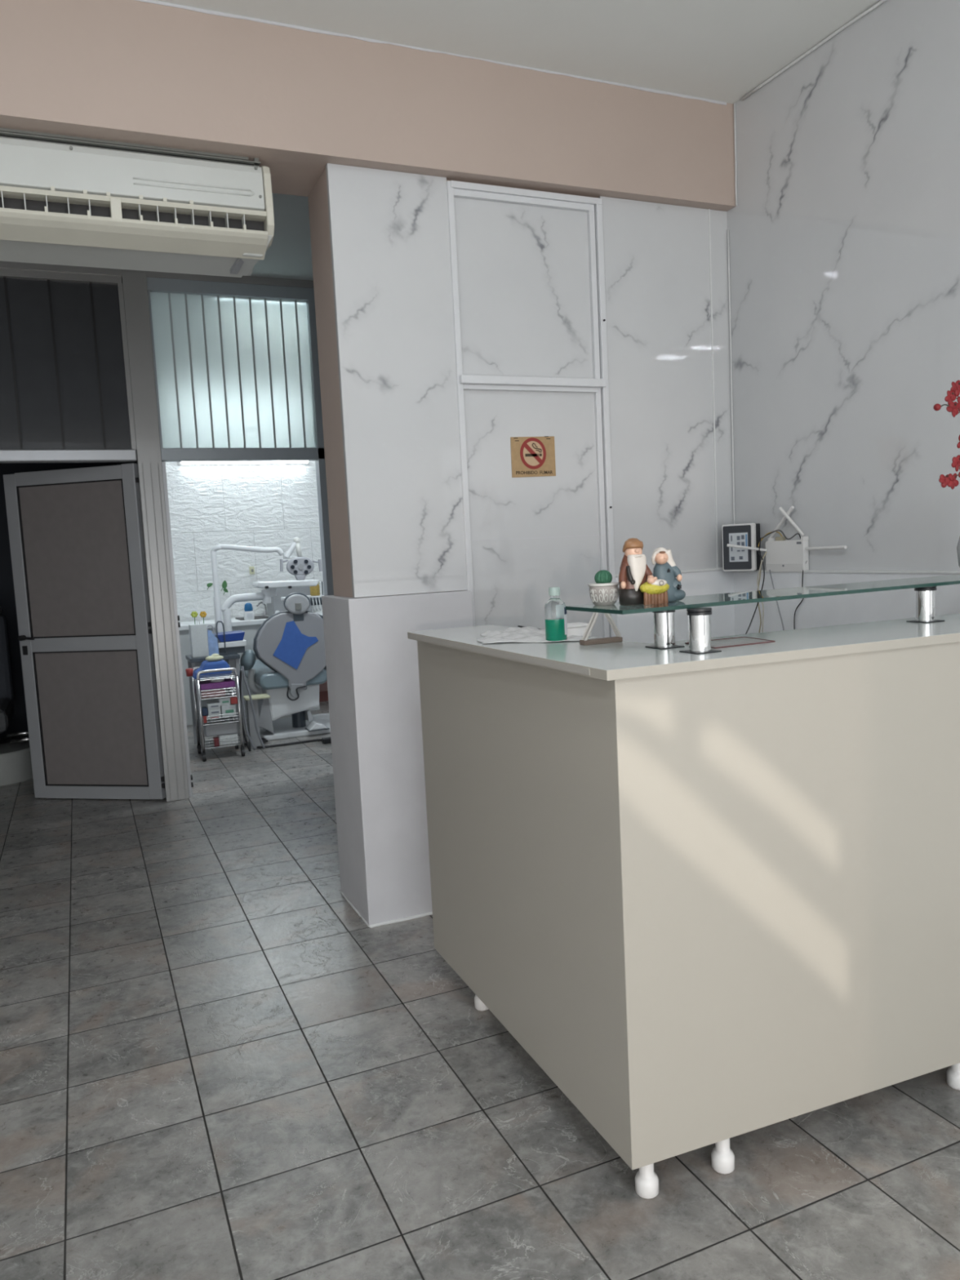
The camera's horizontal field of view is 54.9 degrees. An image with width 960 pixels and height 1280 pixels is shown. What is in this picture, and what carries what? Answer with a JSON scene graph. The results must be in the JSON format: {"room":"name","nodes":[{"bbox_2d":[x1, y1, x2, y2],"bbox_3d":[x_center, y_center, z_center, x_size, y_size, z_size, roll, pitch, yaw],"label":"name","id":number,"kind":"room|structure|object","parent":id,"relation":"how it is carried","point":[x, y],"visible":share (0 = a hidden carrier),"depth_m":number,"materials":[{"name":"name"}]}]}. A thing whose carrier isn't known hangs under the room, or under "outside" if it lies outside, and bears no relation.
{"room":"dental clinic","nodes":[
{"label":"dental clinic","id":0,"kind":"room"},
{"bbox_2d":[116,462,136,465],"bbox_3d":[-2.558,-0.686,6.843,0.015,3.080,2.950,-5,6,-23],"label":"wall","id":1,"kind":"structure","parent":0,"point":[117,463],"depth_m":7.09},
{"bbox_2d":[0,460,324,737],"bbox_3d":[-3.371,-0.778,8.173,5.400,3.080,0.156,-5,6,-23],"label":"wall","id":2,"kind":"structure","parent":0,"point":[211,505],"depth_m":8.51,"materials":[{"name":"white tile"}]},
{"bbox_2d":[177,460,309,465],"bbox_3d":[-2.160,-1.639,8.513,1.190,0.045,0.081,-5,6,-23],"label":"lamp","id":3,"kind":"object","parent":2,"relation":"attached to","point":[200,463],"visible":0.6,"depth_m":8.47,"materials":[{"name":"white plastic"}]},
{"bbox_2d":[248,566,254,573],"bbox_3d":[-2.132,-0.651,8.637,0.044,0.070,0.018,-5,6,-23],"label":"wall socket","id":4,"kind":"object","parent":2,"relation":"attached to","point":[251,568],"visible":1,"depth_m":8.63,"materials":[{"name":"white plastic"}]},
{"bbox_2d":[319,680,327,691],"bbox_3d":[-1.351,0.387,9.061,0.700,0.190,0.015,-5,6,-23],"label":"trim","id":5,"kind":"structure","parent":2,"relation":"attached to","point":[322,687],"depth_m":8.98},
{"bbox_2d":[319,690,328,702],"bbox_3d":[-1.342,0.531,9.071,0.700,0.100,0.025,-5,6,-23],"label":"baseboard","id":6,"kind":"structure","parent":2,"relation":"attached to","point":[323,695],"depth_m":8.98,"materials":[{"name":"wood"}]},
{"bbox_2d":[250,192,313,280],"bbox_3d":[-2.430,-2.187,5.683,5.400,0.120,5.360,-5,6,-23],"label":"wall","id":7,"kind":"structure","parent":0,"point":[289,255],"depth_m":4.96,"materials":[{"name":"paint"}]},
{"bbox_2d":[0,261,313,288],"bbox_3d":[-2.242,-2.059,5.148,5.100,0.045,0.085,-5,6,-23],"label":"trim","id":8,"kind":"structure","parent":7,"relation":"attached to","point":[3,264],"depth_m":5.30,"materials":[{"name":"grey metal"}]},
{"bbox_2d":[0,701,959,1279],"bbox_3d":[-0.904,1.238,2.874,5.400,0.120,12.200,-5,6,-23],"label":"floor","id":9,"kind":"structure","parent":0,"point":[213,1067],"depth_m":2.33,"materials":[{"name":"tile"}]},
{"bbox_2d":[0,606,32,786],"bbox_3d":[-3.660,0.384,6.301,1.200,1.170,0.852,-5,6,-23],"label":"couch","id":10,"kind":"object","parent":9,"relation":"on","point":[15,764],"visible":0.77,"depth_m":6.24,"materials":[{"name":"leather"}]},
{"bbox_2d":[0,614,13,701],"bbox_3d":[-3.911,0.176,6.586,1.000,0.650,0.100,-5,6,-23],"label":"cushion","id":11,"kind":"object","parent":10,"relation":"on","point":[6,680],"depth_m":6.73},
{"bbox_2d":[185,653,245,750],"bbox_3d":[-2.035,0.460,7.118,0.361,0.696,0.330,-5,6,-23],"label":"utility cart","id":12,"kind":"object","parent":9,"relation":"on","point":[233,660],"visible":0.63,"depth_m":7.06,"materials":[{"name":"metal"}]},
{"bbox_2d":[188,611,208,657],"bbox_3d":[-2.128,-0.048,6.999,0.132,0.344,0.120,-5,6,-23],"label":"planter","id":13,"kind":"object","parent":12,"relation":"on","point":[197,632],"visible":1,"depth_m":6.95,"materials":[{"name":"white plastic"}]},
{"bbox_2d":[206,625,218,656],"bbox_3d":[-2.035,0.002,7.012,0.079,0.234,0.078,-5,6,-23],"label":"bottle","id":14,"kind":"object","parent":12,"relation":"on","point":[213,648],"visible":0.9,"depth_m":6.99,"materials":[{"name":"blue plastic"}]},
{"bbox_2d":[216,621,226,655],"bbox_3d":[-1.978,-0.017,7.045,0.070,0.260,0.060,-5,6,-23],"label":"wire holder","id":15,"kind":"object","parent":12,"relation":"on","point":[224,653],"visible":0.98,"depth_m":7.04,"materials":[{"name":"metal"}]},
{"bbox_2d":[214,630,246,653],"bbox_3d":[-1.946,0.019,7.171,0.228,0.160,0.220,-5,6,-23],"label":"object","id":16,"kind":"object","parent":12,"relation":"on","point":[235,642],"visible":0.79,"depth_m":7.09,"materials":[{"name":"plastic"}]},
{"bbox_2d":[214,630,244,642],"bbox_3d":[-1.950,-0.029,7.166,0.221,0.065,0.200,-5,6,-23],"label":"tray","id":17,"kind":"object","parent":16,"relation":"on","point":[237,636],"depth_m":7.09,"materials":[{"name":"blue plastic"}]},
{"bbox_2d":[217,639,246,648],"bbox_3d":[-1.946,0.025,7.172,0.228,0.044,0.220,-5,6,-23],"label":"tray","id":18,"kind":"object","parent":16,"relation":"on","point":[229,643],"depth_m":7.08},
{"bbox_2d":[191,664,244,761],"bbox_3d":[-1.907,0.518,6.718,0.296,0.647,0.338,-5,6,-23],"label":"utility cart","id":19,"kind":"object","parent":9,"relation":"on","point":[208,744],"visible":0.76,"depth_m":6.63,"materials":[{"name":"metal"}]},
{"bbox_2d":[185,667,192,676],"bbox_3d":[-2.081,0.231,6.615,0.052,0.056,0.052,-5,6,-23],"label":"cup","id":20,"kind":"object","parent":19,"relation":"in","point":[188,671],"visible":1,"depth_m":6.60,"materials":[{"name":"plastic"}]},
{"bbox_2d":[202,715,206,723],"bbox_3d":[-1.969,0.562,6.596,0.022,0.050,0.090,-5,6,-23],"label":"box","id":21,"kind":"object","parent":19,"relation":"in","point":[204,720],"visible":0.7,"depth_m":6.56,"materials":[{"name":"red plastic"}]},
{"bbox_2d":[201,706,208,715],"bbox_3d":[-1.967,0.509,6.593,0.037,0.053,0.090,-5,6,-23],"label":"box","id":22,"kind":"object","parent":21,"relation":"on","point":[205,713],"visible":0.8,"depth_m":6.55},
{"bbox_2d":[191,659,231,679],"bbox_3d":[-1.946,0.207,6.694,0.263,0.114,0.200,-5,6,-23],"label":"bag","id":23,"kind":"object","parent":19,"relation":"in","point":[205,665],"visible":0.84,"depth_m":6.62,"materials":[{"name":"fabric"}]},
{"bbox_2d":[204,653,223,661],"bbox_3d":[-1.920,0.126,6.677,0.130,0.056,0.100,-5,6,-23],"label":"gloves","id":24,"kind":"object","parent":23,"relation":"on","point":[214,657],"visible":1,"depth_m":6.64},
{"bbox_2d":[200,688,225,697],"bbox_3d":[-1.944,0.375,6.691,0.160,0.049,0.230,-5,6,-23],"label":"case","id":25,"kind":"object","parent":19,"relation":"in","point":[217,691],"visible":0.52,"depth_m":6.59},
{"bbox_2d":[195,678,235,689],"bbox_3d":[-1.919,0.316,6.704,0.240,0.043,0.258,-5,6,-23],"label":"tray","id":26,"kind":"object","parent":25,"relation":"on","point":[228,682],"visible":0.71,"depth_m":6.60,"materials":[{"name":"plastic"}]},
{"bbox_2d":[210,678,224,682],"bbox_3d":[-1.894,0.290,6.657,0.100,0.036,0.100,-5,6,-23],"label":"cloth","id":27,"kind":"object","parent":26,"relation":"in","point":[222,679],"visible":0.69,"depth_m":6.62,"materials":[{"name":"fabric"}]},
{"bbox_2d":[206,715,221,719],"bbox_3d":[-1.916,0.550,6.630,0.100,0.027,0.090,-5,6,-23],"label":"box","id":28,"kind":"object","parent":19,"relation":"on","point":[213,716],"visible":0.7,"depth_m":6.59,"materials":[{"name":"white cardboard"}]},
{"bbox_2d":[207,708,221,715],"bbox_3d":[-1.911,0.512,6.629,0.086,0.045,0.090,-5,6,-23],"label":"box","id":29,"kind":"object","parent":28,"relation":"on","point":[215,711],"visible":0.73,"depth_m":6.59,"materials":[{"name":"grey"}]},
{"bbox_2d":[206,701,220,709],"bbox_3d":[-1.913,0.469,6.625,0.086,0.040,0.090,-5,6,-23],"label":"box","id":30,"kind":"object","parent":29,"relation":"on","point":[215,704],"visible":0.94,"depth_m":6.59,"materials":[{"name":"grey"}]},
{"bbox_2d":[213,737,219,746],"bbox_3d":[-1.894,0.730,6.631,0.034,0.058,0.070,-5,6,-23],"label":"box","id":31,"kind":"object","parent":19,"relation":"in","point":[216,743],"visible":1,"depth_m":6.60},
{"bbox_2d":[195,686,236,699],"bbox_3d":[-1.918,0.372,6.713,0.249,0.063,0.284,-5,6,-23],"label":"wire basket","id":32,"kind":"object","parent":19,"relation":"on","point":[230,693],"depth_m":6.60,"materials":[{"name":"metal"}]},
{"bbox_2d":[200,671,235,680],"bbox_3d":[-1.924,0.250,6.701,0.249,0.038,0.284,-5,6,-23],"label":"wire basket","id":33,"kind":"object","parent":19,"relation":"on","point":[230,675],"depth_m":6.57,"materials":[{"name":"metal"}]},
{"bbox_2d":[197,711,239,725],"bbox_3d":[-1.909,0.556,6.731,0.249,0.063,0.284,-5,6,-23],"label":"wire basket","id":34,"kind":"object","parent":19,"relation":"on","point":[233,718],"depth_m":6.64,"materials":[{"name":"metal"}]},
{"bbox_2d":[203,721,237,737],"bbox_3d":[-1.902,0.633,6.735,0.222,0.085,0.240,-5,6,-23],"label":"tub","id":35,"kind":"object","parent":19,"relation":"in","point":[220,729],"visible":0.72,"depth_m":6.63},
{"bbox_2d":[200,733,240,749],"bbox_3d":[-1.901,0.725,6.748,0.249,0.063,0.284,-5,6,-23],"label":"wire basket","id":36,"kind":"object","parent":19,"relation":"on","point":[208,744],"depth_m":6.63,"materials":[{"name":"metal"}]},
{"bbox_2d":[217,733,238,745],"bbox_3d":[-1.832,0.714,6.701,0.130,0.070,0.130,-5,6,-23],"label":"carton","id":37,"kind":"object","parent":19,"relation":"in","point":[231,735],"visible":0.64,"depth_m":6.64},
{"bbox_2d":[220,703,235,717],"bbox_3d":[-1.823,0.506,6.678,0.098,0.086,0.110,-5,6,-23],"label":"glove box","id":38,"kind":"object","parent":19,"relation":"in","point":[231,708],"visible":0.73,"depth_m":6.63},
{"bbox_2d":[217,697,231,706],"bbox_3d":[-1.843,0.439,6.653,0.077,0.053,0.090,-5,6,-23],"label":"pack","id":39,"kind":"object","parent":38,"relation":"on","point":[224,700],"visible":0.75,"depth_m":6.61},
{"bbox_2d":[230,696,237,704],"bbox_3d":[-1.780,0.433,6.669,0.048,0.047,0.090,-5,6,-23],"label":"box","id":40,"kind":"object","parent":38,"relation":"on","point":[233,700],"visible":0.7,"depth_m":6.63,"materials":[{"name":"plastic"}]},
{"bbox_2d":[239,670,250,751],"bbox_3d":[-1.726,0.520,6.749,0.060,0.603,0.016,-5,6,-23],"label":"hose","id":41,"kind":"object","parent":9,"relation":"on","point":[240,673],"visible":0.77,"depth_m":6.74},
{"bbox_2d":[240,668,255,750],"bbox_3d":[-1.706,0.512,6.779,0.077,0.612,0.016,-5,6,-23],"label":"hose","id":42,"kind":"object","parent":9,"relation":"on","point":[242,690],"visible":1,"depth_m":6.77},
{"bbox_2d":[178,601,322,724],"bbox_3d":[-1.943,0.156,8.494,2.090,1.019,0.495,-5,6,-23],"label":"sideboard","id":43,"kind":"object","parent":9,"relation":"on","point":[251,627],"visible":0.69,"depth_m":8.13,"materials":[{"name":"metal"}]},
{"bbox_2d":[244,602,254,620],"bbox_3d":[-2.052,-0.255,8.197,0.090,0.153,0.066,-5,6,-23],"label":"soap bottle","id":44,"kind":"object","parent":43,"relation":"on","point":[248,613],"visible":1,"depth_m":8.18,"materials":[{"name":"white plastic"}]},
{"bbox_2d":[178,611,322,631],"bbox_3d":[-1.960,-0.185,8.460,2.090,0.045,0.495,-5,6,-23],"label":"countertop","id":45,"kind":"structure","parent":43,"relation":"on","point":[184,625],"depth_m":8.15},
{"bbox_2d":[235,615,269,620],"bbox_3d":[-2.064,-0.200,8.394,0.270,0.013,0.300,-5,6,-23],"label":"basin","id":46,"kind":"object","parent":43,"relation":"in","point":[259,617],"depth_m":8.32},
{"bbox_2d":[256,601,266,616],"bbox_3d":[-2.015,-0.283,8.515,0.020,0.144,0.243,-2,6,4],"label":"tap","id":47,"kind":"object","parent":43,"relation":"on","point":[265,615],"depth_m":8.59,"materials":[{"name":"metal"}]},
{"bbox_2d":[266,586,311,616],"bbox_3d":[-1.778,-0.377,8.601,0.355,0.289,0.345,-5,6,-23],"label":"appliance","id":48,"kind":"object","parent":43,"relation":"on","point":[277,605],"visible":0.22,"depth_m":8.44,"materials":[{"name":"plastic"}]},
{"bbox_2d":[241,666,265,748],"bbox_3d":[-1.671,0.499,6.815,0.131,0.627,0.016,-5,6,-23],"label":"hose","id":49,"kind":"object","parent":9,"relation":"on","point":[242,667],"visible":1,"depth_m":6.81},
{"bbox_2d":[243,693,270,749],"bbox_3d":[-1.665,0.613,6.930,0.182,0.392,0.150,-5,6,-23],"label":"junction box","id":50,"kind":"object","parent":9,"relation":"on","point":[251,723],"visible":0.81,"depth_m":6.88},
{"bbox_2d":[210,537,322,691],"bbox_3d":[-1.650,-0.006,7.224,0.882,1.563,0.172,-2,6,5],"label":"lamp","id":51,"kind":"object","parent":9,"relation":"on","point":[300,566],"visible":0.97,"depth_m":7.16,"materials":[{"name":"grey plastic"}]},
{"bbox_2d":[221,579,319,631],"bbox_3d":[-1.698,0.129,7.600,0.794,1.226,0.270,-5,6,-23],"label":"dental arm","id":52,"kind":"object","parent":9,"relation":"on","point":[265,595],"visible":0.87,"depth_m":7.46,"materials":[{"name":"white plastic"}]},
{"bbox_2d":[252,579,319,596],"bbox_3d":[-1.598,-0.432,7.612,0.506,0.123,0.250,-5,6,-23],"label":"tray","id":53,"kind":"object","parent":52,"relation":"on","point":[271,586],"depth_m":7.50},
{"bbox_2d":[239,592,330,740],"bbox_3d":[-1.554,0.163,7.619,0.910,1.140,1.115,-5,6,-23],"label":"dental chair","id":54,"kind":"object","parent":9,"relation":"on","point":[293,691],"visible":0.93,"depth_m":7.16,"materials":[{"name":"leather"}]},
{"bbox_2d":[272,621,318,669],"bbox_3d":[-1.418,0.040,7.104,0.359,0.378,0.004,-5,6,-23],"label":"bib","id":55,"kind":"object","parent":54,"relation":"hanging from","point":[293,645],"visible":1,"depth_m":7.09,"materials":[{"name":"fabric"}]},
{"bbox_2d":[304,720,329,731],"bbox_3d":[-1.294,0.678,7.333,0.163,0.057,0.150,-5,6,-23],"label":"foot pedal","id":56,"kind":"object","parent":54,"relation":"on","point":[313,726],"visible":1,"depth_m":7.28,"materials":[{"name":"plastic"}]},
{"bbox_2d":[244,738,331,748],"bbox_3d":[-1.373,0.781,6.983,0.869,0.018,0.206,-2,6,4],"label":"cable","id":57,"kind":"object","parent":9,"relation":"on","point":[315,740],"visible":0.65,"depth_m":6.97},
{"bbox_2d":[280,594,324,611],"bbox_3d":[-1.415,0.146,8.078,0.518,1.069,0.326,-5,6,-23],"label":"instruments","id":58,"kind":"object","parent":9,"relation":"on","point":[318,597],"visible":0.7,"depth_m":7.90,"materials":[{"name":"metal"}]},
{"bbox_2d":[310,582,319,595],"bbox_3d":[-1.433,-0.443,8.017,0.092,0.114,0.092,-5,6,-23],"label":"glass jar","id":59,"kind":"object","parent":58,"relation":"on","point":[314,590],"visible":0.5,"depth_m":7.98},
{"bbox_2d":[321,737,331,743],"bbox_3d":[-1.149,0.759,6.988,0.090,0.040,0.060,-5,6,-23],"label":"plug","id":60,"kind":"object","parent":9,"relation":"on","point":[326,740],"visible":0.56,"depth_m":6.96,"materials":[{"name":"black plastic"}]},
{"bbox_2d":[407,613,959,1199],"bbox_3d":[0.753,0.529,2.686,1.556,1.162,1.283,-5,6,-23],"label":"reception desk","id":61,"kind":"object","parent":9,"relation":"on","point":[713,898],"depth_m":2.04,"materials":[{"name":"white laminate"}]},
{"bbox_2d":[476,626,591,644],"bbox_3d":[0.110,-0.014,2.515,0.298,0.013,0.543,-5,6,-23],"label":"plastic sheet","id":62,"kind":"object","parent":61,"relation":"on","point":[523,634],"visible":0.89,"depth_m":2.46,"materials":[{"name":"plastic"}]},
{"bbox_2d":[544,586,567,642],"bbox_3d":[0.194,-0.066,2.361,0.057,0.138,0.055,-5,6,-23],"label":"liquid bottle","id":63,"kind":"object","parent":62,"relation":"on","point":[555,611],"visible":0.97,"depth_m":2.34,"materials":[{"name":"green plastic"}]},
{"bbox_2d":[567,622,591,636],"bbox_3d":[0.246,-0.025,2.464,0.084,0.034,0.074,-5,6,-23],"label":"box","id":64,"kind":"object","parent":62,"relation":"on","point":[578,628],"visible":0.31,"depth_m":2.43,"materials":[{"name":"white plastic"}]},
{"bbox_2d":[579,612,622,645],"bbox_3d":[0.296,-0.040,2.269,0.110,0.096,0.026,-5,6,-23],"label":"napkin holder","id":65,"kind":"object","parent":61,"relation":"on","point":[584,641],"visible":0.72,"depth_m":2.26,"materials":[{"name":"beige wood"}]},
{"bbox_2d":[407,613,959,680],"bbox_3d":[0.734,-0.036,2.609,1.555,0.021,1.238,-5,6,-23],"label":"countertop","id":66,"kind":"structure","parent":61,"relation":"on","point":[624,660],"depth_m":2.08,"materials":[{"name":"white laminate"}]},
{"bbox_2d":[684,636,775,648],"bbox_3d":[0.581,0.005,2.148,0.188,0.003,0.133,-5,6,-23],"label":"leaflet","id":67,"kind":"object","parent":61,"relation":"on","point":[740,641],"visible":0.93,"depth_m":2.14,"materials":[{"name":"grey paper"}]},
{"bbox_2d":[565,573,959,654],"bbox_3d":[0.892,-0.076,2.301,1.382,0.103,0.327,-5,6,-23],"label":"glass shelf","id":68,"kind":"object","parent":61,"relation":"on","point":[925,588],"visible":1,"depth_m":2.13,"materials":[{"name":"clear glass"}]},
{"bbox_2d":[588,569,619,605],"bbox_3d":[0.286,-0.121,2.135,0.070,0.080,0.070,-5,6,-23],"label":"potted cactus","id":69,"kind":"object","parent":68,"relation":"on","point":[604,592],"visible":0.98,"depth_m":2.11,"materials":[{"name":"grey ceramic"}]},
{"bbox_2d":[618,537,685,604],"bbox_3d":[0.394,-0.159,2.105,0.182,0.151,0.095,-5,6,-23],"label":"figurine","id":70,"kind":"object","parent":68,"relation":"on","point":[637,584],"visible":1,"depth_m":2.08,"materials":[{"name":"ceramic"}]},
{"bbox_2d":[933,380,959,567],"bbox_3d":[1.308,-0.432,2.508,0.247,0.524,0.110,-5,6,-23],"label":"flowers","id":71,"kind":"object","parent":68,"relation":"on","point":[949,480],"visible":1,"depth_m":2.45,"materials":[{"name":"plant"}]},
{"bbox_2d":[154,0,879,103],"bbox_3d":[0.052,-1.863,-0.013,5.400,0.120,6.400,-5,6,-23],"label":"ceiling","id":72,"kind":"structure","parent":0,"point":[722,51],"depth_m":3.25,"materials":[{"name":"paint"}]},
{"bbox_2d":[307,163,733,637],"bbox_3d":[0.364,-0.395,3.937,1.965,2.790,0.320,-5,6,-23],"label":"wall","id":73,"kind":"structure","parent":0,"point":[380,238],"depth_m":3.63,"materials":[{"name":"white stone"}]},
{"bbox_2d":[0,0,736,211],"bbox_3d":[-1.326,-1.833,3.055,5.090,0.410,0.385,-5,6,-23],"label":"beam","id":74,"kind":"structure","parent":73,"relation":"attached to","point":[298,102],"depth_m":3.22,"materials":[{"name":"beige paint"}]},
{"bbox_2d":[0,127,274,277],"bbox_3d":[-1.367,-1.460,3.084,1.295,0.335,0.302,-5,6,-23],"label":"air conditioner","id":75,"kind":"object","parent":74,"relation":"attached to","point":[65,200],"visible":1,"depth_m":3.07,"materials":[{"name":"white plastic"}]},
{"bbox_2d":[0,191,264,231],"bbox_3d":[-1.330,-1.393,2.984,1.262,0.070,0.075,-5,6,-23],"label":"vent","id":76,"kind":"object","parent":75,"relation":"attached to","point":[108,209],"depth_m":3.04,"materials":[{"name":"beige plastic"}]},
{"bbox_2d":[340,890,432,928],"bbox_3d":[-0.293,1.053,3.773,0.463,0.012,0.421,-5,6,-23],"label":"trim","id":77,"kind":"structure","parent":73,"relation":"attached to","point":[421,915],"depth_m":3.56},
{"bbox_2d":[321,590,473,925],"bbox_3d":[-0.307,0.435,3.724,0.493,1.248,0.410,-5,6,-23],"label":"pillar","id":78,"kind":"structure","parent":73,"relation":"attached to","point":[372,664],"depth_m":3.51,"materials":[{"name":"white paint"}]},
{"bbox_2d":[446,180,617,637],"bbox_3d":[0.226,-0.807,3.667,0.664,1.876,0.055,-5,6,-23],"label":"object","id":79,"kind":"structure","parent":73,"relation":"in","point":[598,384],"depth_m":3.68,"materials":[{"name":"white metal"}]},
{"bbox_2d":[510,435,555,477],"bbox_3d":[0.213,-0.730,3.681,0.196,0.161,0.006,-5,6,-23],"label":"no smoking sign","id":80,"kind":"object","parent":73,"relation":"attached to","point":[531,456],"visible":1,"depth_m":3.68,"materials":[{"name":"beige metal"}]},
{"bbox_2d":[471,534,599,541],"bbox_3d":[0.228,-0.411,3.716,0.585,0.002,0.004,-5,6,-23],"label":"trim","id":81,"kind":"structure","parent":73,"relation":"attached to","point":[589,535],"depth_m":3.71,"materials":[{"name":"white paint"}]},
{"bbox_2d":[614,567,723,577],"bbox_3d":[0.849,-0.294,3.968,0.630,0.010,0.035,-5,6,-23],"label":"trim","id":82,"kind":"structure","parent":73,"relation":"attached to","point":[717,568],"depth_m":3.99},
{"bbox_2d":[614,569,735,643],"bbox_3d":[0.867,0.339,4.037,0.610,1.262,0.043,-5,6,-23],"label":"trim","id":83,"kind":"structure","parent":73,"relation":"attached to","point":[635,627],"depth_m":4.00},
{"bbox_2d":[708,208,718,568],"bbox_3d":[1.006,-1.072,3.993,0.006,1.517,0.014,-5,6,-23],"label":"trim","id":84,"kind":"structure","parent":73,"relation":"attached to","point":[709,233],"depth_m":3.98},
{"bbox_2d":[588,582,619,605],"bbox_3d":[0.287,-0.107,2.136,0.070,0.050,0.070,-5,6,-23],"label":"pot","id":85,"kind":"object","parent":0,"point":[602,593],"depth_m":2.11,"materials":[{"name":"beige ceramic"}]},
{"bbox_2d":[727,0,959,570],"bbox_3d":[1.364,-0.635,3.776,0.220,3.200,12.100,-5,6,-23],"label":"wall","id":86,"kind":"structure","parent":0,"point":[843,227],"depth_m":3.37,"materials":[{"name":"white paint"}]},
{"bbox_2d":[135,0,726,105],"bbox_3d":[-1.282,-2.016,2.849,5.040,0.011,0.004,-5,6,-23],"label":"trim","id":87,"kind":"structure","parent":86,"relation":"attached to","point":[203,11],"depth_m":3.25,"materials":[{"name":"white paint"}]},
{"bbox_2d":[727,102,737,524],"bbox_3d":[1.095,-1.280,3.970,0.008,1.930,0.065,-5,6,-23],"label":"trim","id":88,"kind":"structure","parent":86,"relation":"attached to","point":[735,133],"depth_m":3.99,"materials":[{"name":"plastic"}]},
{"bbox_2d":[721,523,760,571],"bbox_3d":[1.120,-0.397,3.953,0.148,0.200,0.071,2,8,42],"label":"control panel","id":89,"kind":"object","parent":86,"relation":"attached to","point":[734,559],"visible":0.93,"depth_m":3.92,"materials":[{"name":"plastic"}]},
{"bbox_2d":[726,506,847,572],"bbox_3d":[1.256,-0.405,3.706,0.156,0.265,0.530,-8,7,-39],"label":"router","id":90,"kind":"object","parent":86,"relation":"attached to","point":[782,555],"visible":1,"depth_m":3.74,"materials":[{"name":"white plastic"}]},
{"bbox_2d":[745,537,764,634],"bbox_3d":[1.155,-0.160,3.919,0.015,0.544,0.170,-5,6,-23],"label":"cable","id":91,"kind":"object","parent":90,"relation":"hanging from","point":[760,537],"visible":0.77,"depth_m":3.85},
{"bbox_2d":[756,560,764,632],"bbox_3d":[1.172,-0.099,3.855,0.005,0.470,0.037,-5,6,-23],"label":"cable","id":92,"kind":"object","parent":90,"relation":"hanging from","point":[762,560],"visible":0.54,"depth_m":3.84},
{"bbox_2d":[756,551,767,632],"bbox_3d":[1.185,-0.115,3.878,0.012,0.509,0.054,-7,7,-35],"label":"cable","id":93,"kind":"object","parent":90,"relation":"hanging from","point":[765,553],"visible":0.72,"depth_m":3.88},
{"bbox_2d":[768,569,784,630],"bbox_3d":[1.231,-0.097,3.821,0.004,0.388,0.089,-5,6,-23],"label":"cable","id":94,"kind":"object","parent":90,"relation":"hanging from","point":[769,570],"visible":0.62,"depth_m":3.81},
{"bbox_2d":[761,529,800,539],"bbox_3d":[1.233,-0.430,3.771,0.019,0.042,0.196,-7,7,-34],"label":"cable","id":95,"kind":"object","parent":90,"relation":"attached to","point":[776,530],"visible":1,"depth_m":3.76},
{"bbox_2d":[793,561,806,629],"bbox_3d":[1.293,-0.127,3.721,0.028,0.454,0.063,-5,6,-23],"label":"cable","id":96,"kind":"object","parent":90,"relation":"hanging from","point":[806,562],"visible":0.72,"depth_m":3.71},
{"bbox_2d":[741,0,886,100],"bbox_3d":[1.918,-2.075,1.881,0.012,0.014,4.200,-5,6,-23],"label":"trim","id":97,"kind":"structure","parent":86,"relation":"attached to","point":[881,2],"depth_m":3.42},
{"bbox_2d":[733,569,959,573],"bbox_3d":[2.394,-0.081,1.211,0.050,0.009,6.310,-5,6,-23],"label":"trim","id":98,"kind":"structure","parent":86,"relation":"attached to","point":[762,571],"depth_m":3.35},
{"bbox_2d":[733,572,959,635],"bbox_3d":[2.431,0.544,1.270,0.049,1.248,6.300,-5,6,-23],"label":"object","id":99,"kind":"structure","parent":86,"relation":"attached to","point":[897,604],"depth_m":3.57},
{"bbox_3d":[-0.375,-0.717,6.073,1.180,3.080,0.100,-5,6,-23],"label":"wall","id":100,"kind":"structure","parent":0,"visible":0},
{"bbox_2d":[146,277,333,797],"bbox_3d":[-1.375,-0.602,5.639,1.012,3.035,0.090,-5,6,-23],"label":"window","id":101,"kind":"structure","parent":100,"relation":"in","point":[236,366],"depth_m":5.52,"materials":[{"name":"grey metal"}]},
{"bbox_2d":[168,292,306,448],"bbox_3d":[-1.439,-1.597,5.527,0.747,0.889,0.008,-5,6,-23],"label":"vertical blind","id":102,"kind":"object","parent":101,"relation":"attached to","point":[237,367],"depth_m":5.52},
{"bbox_3d":[-3.953,-0.386,4.532,1.200,3.080,0.100,-5,6,-23],"label":"wall","id":103,"kind":"structure","parent":0,"visible":0},
{"bbox_2d":[0,267,137,462],"bbox_3d":[-2.729,-1.478,4.978,1.577,1.030,0.090,-5,6,-23],"label":"window","id":104,"kind":"structure","parent":103,"relation":"in","point":[66,397],"depth_m":5.15,"materials":[{"name":"glass"}]},
{"bbox_2d":[3,276,106,449],"bbox_3d":[-2.750,-1.488,4.968,1.302,0.925,0.010,-5,6,-23],"label":"vertical blind","id":105,"kind":"object","parent":104,"relation":"attached to","point":[55,390],"depth_m":5.13,"materials":[{"name":"fabric"}]},
{"bbox_3d":[-2.525,-0.692,6.885,0.080,3.080,3.100,-5,6,-23],"label":"wall","id":106,"kind":"structure","parent":0,"visible":0},
{"bbox_2d":[3,462,165,799],"bbox_3d":[-2.362,-0.025,5.553,0.892,1.987,0.130,-2,6,10],"label":"door","id":107,"kind":"structure","parent":106,"relation":"in","point":[76,538],"depth_m":5.53,"materials":[{"name":"metal"}]},
{"bbox_2d":[121,271,189,801],"bbox_3d":[-1.900,-0.566,5.416,0.131,3.060,0.102,-5,6,-23],"label":"trim","id":108,"kind":"structure","parent":106,"relation":"attached to","point":[149,467],"depth_m":5.37,"materials":[{"name":"grey metal"}]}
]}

